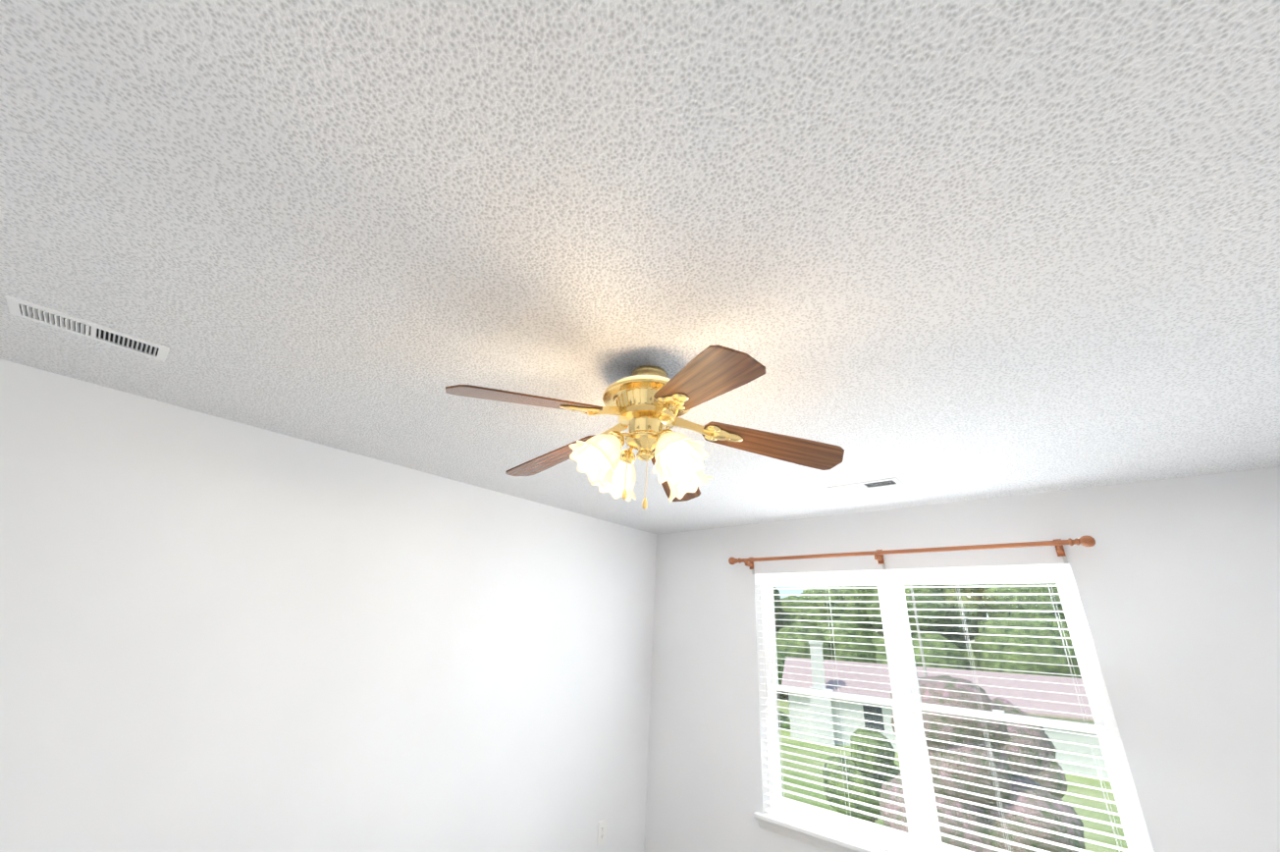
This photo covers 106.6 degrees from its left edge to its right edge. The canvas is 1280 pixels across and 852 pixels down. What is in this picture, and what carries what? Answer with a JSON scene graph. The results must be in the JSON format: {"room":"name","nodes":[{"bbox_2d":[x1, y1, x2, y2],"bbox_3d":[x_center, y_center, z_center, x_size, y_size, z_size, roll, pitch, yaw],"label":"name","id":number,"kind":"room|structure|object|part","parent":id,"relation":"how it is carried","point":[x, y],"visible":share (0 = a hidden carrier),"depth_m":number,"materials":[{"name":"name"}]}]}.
{"room":"empty bedroom","nodes":[
{"label":"empty bedroom","id":0,"kind":"room"},
{"bbox_2d":[0,358,657,851],"bbox_3d":[-1.466,1.392,2.396,0.140,2.440,4.762,-17,-31,39],"label":"wall","id":1,"kind":"structure","parent":0,"point":[220,635],"depth_m":2.23,"materials":[{"name":"paint"}]},
{"bbox_2d":[596,818,607,846],"bbox_3d":[-0.254,2.738,3.212,0.007,0.132,0.082,-17,-31,39],"label":"electrical outlet","id":2,"kind":"object","parent":1,"relation":"attached to","point":[602,832],"visible":1,"depth_m":3.21,"materials":[{"name":"white plastic"}]},
{"bbox_2d":[0,0,1279,534],"bbox_3d":[0.026,-0.220,1.679,3.987,0.120,4.762,-17,-31,39],"label":"ceiling","id":3,"kind":"structure","parent":0,"point":[933,251],"depth_m":1.03,"materials":[{"name":"white paint"}]},
{"bbox_2d":[5,294,169,361],"bbox_3d":[-1.789,-0.308,1.562,0.136,0.009,0.360,-17,-31,39],"label":"ceiling vent","id":4,"kind":"object","parent":3,"relation":"in","point":[26,309],"visible":1,"depth_m":1.54,"materials":[{"name":"white metal"}]},
{"bbox_2d":[445,344,844,509],"bbox_3d":[-0.017,0.045,1.541,1.178,0.480,1.191,-17,-31,39],"label":"fan","id":5,"kind":"object","parent":3,"relation":"hanging from","point":[648,405],"visible":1,"depth_m":1.47,"materials":[{"name":"brown wood"}]},
{"label":"blade","id":6,"kind":"part","parent":5,"relation":"part of","materials":[{"name":"brown wood"}]},
{"label":"blade","id":7,"kind":"part","parent":5,"relation":"part of","materials":[{"name":"brown wood"}]},
{"bbox_3d":[-0.128,0.087,1.411,0.161,0.164,0.172,17,-27,-29],"label":"lamp shade","id":8,"kind":"part","parent":5,"relation":"part of","materials":[{"name":"white glass"}]},
{"bbox_3d":[-0.081,0.183,1.628,0.172,0.164,0.161,17,-27,-29],"label":"lamp shade","id":9,"kind":"part","parent":5,"relation":"part of","materials":[{"name":"white glass"}]},
{"bbox_3d":[-0.058,0.045,1.478,0.103,0.060,0.062,17,-27,-29],"label":"light arm","id":10,"kind":"part","parent":5,"relation":"part of"},
{"bbox_3d":[-0.032,0.096,1.593,0.062,0.060,0.103,17,-27,-29],"label":"light arm","id":11,"kind":"part","parent":5,"relation":"part of"},
{"bbox_3d":[-0.011,0.126,1.457,0.088,0.266,0.027,-17,-30,39],"label":"pull chain","id":12,"kind":"part","parent":5,"relation":"part of","materials":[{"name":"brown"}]},
{"bbox_3d":[0.067,0.042,1.452,0.062,0.060,0.103,17,-27,-29],"label":"light arm","id":13,"kind":"part","parent":5,"relation":"part of"},
{"bbox_3d":[0.089,0.056,1.408,0.048,0.080,0.072,17,-27,-29],"label":"bulb","id":14,"kind":"part","parent":5,"relation":"part of","materials":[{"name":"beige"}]},
{"bbox_3d":[0.108,0.081,1.362,0.172,0.164,0.161,17,-27,-29],"label":"lamp shade","id":15,"kind":"part","parent":5,"relation":"part of","materials":[{"name":"white glass"}]},
{"bbox_3d":[0.156,0.176,1.579,0.161,0.164,0.172,17,-27,-29],"label":"lamp shade","id":16,"kind":"part","parent":5,"relation":"part of","materials":[{"name":"white glass"}]},
{"bbox_3d":[0.149,-0.104,1.179,0.138,0.006,0.448,22,-17,-13],"label":"blade","id":17,"kind":"part","parent":5,"relation":"part of","materials":[{"name":"brown wood"}]},
{"bbox_3d":[0.423,0.062,1.530,0.448,0.006,0.138,13,-35,5],"label":"blade","id":18,"kind":"part","parent":5,"relation":"part of","materials":[{"name":"brown wood"}]},
{"bbox_2d":[827,477,904,493],"bbox_3d":[1.241,0.333,2.639,0.360,0.009,0.136,-17,-31,39],"label":"ceiling vent","id":19,"kind":"object","parent":3,"relation":"in","point":[873,484],"visible":1,"depth_m":2.63,"materials":[{"name":"white metal"}]},
{"bbox_2d":[644,467,1279,851],"bbox_3d":[1.507,1.706,2.717,3.707,2.440,0.140,-17,-31,39],"label":"wall","id":20,"kind":"structure","parent":0,"point":[1177,585],"depth_m":2.32,"materials":[{"name":"paint"}]},
{"bbox_2d":[728,534,1095,574],"bbox_3d":[1.467,0.833,2.993,2.083,0.120,0.114,-17,-31,39],"label":"curtain rod","id":21,"kind":"object","parent":20,"relation":"attached to","point":[1085,541],"visible":1,"depth_m":2.76,"materials":[{"name":"brown wood"}]},
{"bbox_2d":[753,563,1154,851],"bbox_3d":[1.509,1.614,2.725,1.890,1.524,0.177,-17,-31,39],"label":"window","id":22,"kind":"structure","parent":20,"relation":"in","point":[821,827],"depth_m":2.64,"materials":[{"name":"white plastic"}]},
{"label":"outside","id":23,"kind":"structure","parent":0,"visible":0},
{"bbox_2d":[777,697,1127,851],"bbox_3d":[40.628,49.214,93.427,180.000,0.300,212.000,-6,-25,21],"label":"ground","id":24,"kind":"structure","parent":23,"point":[1096,826],"depth_m":22.65,"materials":[{"name":"green plant"}]},
{"bbox_2d":[773,586,781,622],"bbox_3d":[13.537,27.297,63.570,10.488,13.542,9.643,-6,-25,21],"label":"tree","id":25,"kind":"object","parent":24,"relation":"on","point":[777,615],"depth_m":62.16,"materials":[{"name":"green plant"}]},
{"bbox_2d":[776,648,791,699],"bbox_3d":[15.835,27.364,52.613,4.794,5.127,5.184,-6,-25,21],"label":"tree","id":26,"kind":"object","parent":24,"relation":"on","point":[780,657],"depth_m":51.35,"materials":[{"name":"green plant"}]},
{"bbox_2d":[778,710,790,729],"bbox_3d":[9.456,22.243,36.320,4.841,1.190,2.540,-6,-25,21],"label":"shrubs","id":27,"kind":"object","parent":24,"relation":"on","point":[783,719],"depth_m":35.06,"materials":[{"name":"green plant"}]},
{"bbox_2d":[775,595,808,632],"bbox_3d":[21.847,29.515,65.450,8.070,11.854,9.840,-6,-25,21],"label":"tree","id":28,"kind":"object","parent":24,"relation":"on","point":[791,610],"depth_m":64.29,"materials":[{"name":"green plant"}]},
{"bbox_2d":[800,586,819,597],"bbox_3d":[29.422,31.608,73.577,11.244,15.234,11.576,-6,-25,21],"label":"tree","id":29,"kind":"object","parent":24,"relation":"on","point":[808,590],"depth_m":75.38,"materials":[{"name":"green plant"}]},
{"bbox_2d":[808,640,835,746],"bbox_3d":[12.144,17.894,32.231,1.300,6.050,0.770,-6,-25,21],"label":"chimney","id":30,"kind":"object","parent":24,"relation":"on","point":[816,645],"depth_m":31.62,"materials":[{"name":"white brick"}]},
{"bbox_2d":[800,586,875,632],"bbox_3d":[25.735,26.617,60.221,9.943,13.507,9.860,-6,-25,21],"label":"tree","id":31,"kind":"object","parent":24,"relation":"on","point":[833,605],"depth_m":58.08,"materials":[{"name":"green plant"}]},
{"bbox_2d":[822,727,900,823],"bbox_3d":[7.941,12.565,16.940,2.746,3.435,3.107,-6,-25,21],"label":"tree","id":32,"kind":"object","parent":24,"relation":"on","point":[876,768],"depth_m":16.20,"materials":[{"name":"green plant"}]},
{"bbox_2d":[853,585,948,634],"bbox_3d":[30.907,23.716,56.822,11.157,16.737,12.890,-6,-25,21],"label":"tree","id":33,"kind":"object","parent":24,"relation":"on","point":[911,612],"depth_m":52.47,"materials":[{"name":"green plant"}]},
{"bbox_2d":[910,585,927,676],"bbox_3d":[9.866,9.501,16.191,0.133,8.620,0.140,-6,-25,21],"label":"utility pole","id":34,"kind":"object","parent":24,"relation":"on","point":[919,635],"depth_m":17.04,"materials":[{"name":"beige wood"}]},
{"bbox_2d":[776,615,1081,697],"bbox_3d":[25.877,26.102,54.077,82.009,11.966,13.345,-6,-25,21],"label":"tree","id":35,"kind":"object","parent":24,"relation":"on","point":[991,647],"depth_m":48.77,"materials":[{"name":"green plant"}]},
{"bbox_2d":[788,692,1109,779],"bbox_3d":[22.592,19.367,32.500,23.200,4.700,8.530,-6,-25,21],"label":"wall","id":36,"kind":"structure","parent":24,"relation":"on","point":[1089,761],"depth_m":30.69,"materials":[{"name":"white"}]},
{"bbox_2d":[781,656,1093,720],"bbox_3d":[22.678,18.023,33.090,24.100,2.000,9.400,-6,-25,21],"label":"roof","id":37,"kind":"structure","parent":36,"relation":"on","point":[1044,686],"depth_m":31.78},
{"bbox_2d":[935,584,986,640],"bbox_3d":[38.887,24.681,59.321,9.848,17.803,12.992,-6,-25,21],"label":"tree","id":38,"kind":"object","parent":24,"relation":"on","point":[974,613],"depth_m":54.84,"materials":[{"name":"green plant"}]},
{"bbox_2d":[878,674,1085,851],"bbox_3d":[7.521,8.720,10.763,3.872,5.573,3.102,-6,-25,21],"label":"bush","id":39,"kind":"object","parent":24,"relation":"on","point":[1000,766],"depth_m":10.13,"materials":[{"name":"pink plant"}]},
{"bbox_2d":[981,583,1066,626],"bbox_3d":[43.563,23.258,52.222,8.664,15.340,8.380,-6,-25,21],"label":"tree","id":40,"kind":"object","parent":24,"relation":"on","point":[1006,606],"depth_m":51.66,"materials":[{"name":"green plant"}]},
{"bbox_2d":[992,696,1066,799],"bbox_3d":[9.939,10.196,13.052,2.872,4.927,2.550,-6,-25,21],"label":"tree","id":41,"kind":"object","parent":24,"relation":"on","point":[1059,786],"depth_m":12.42,"materials":[{"name":"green plant"}]}
]}

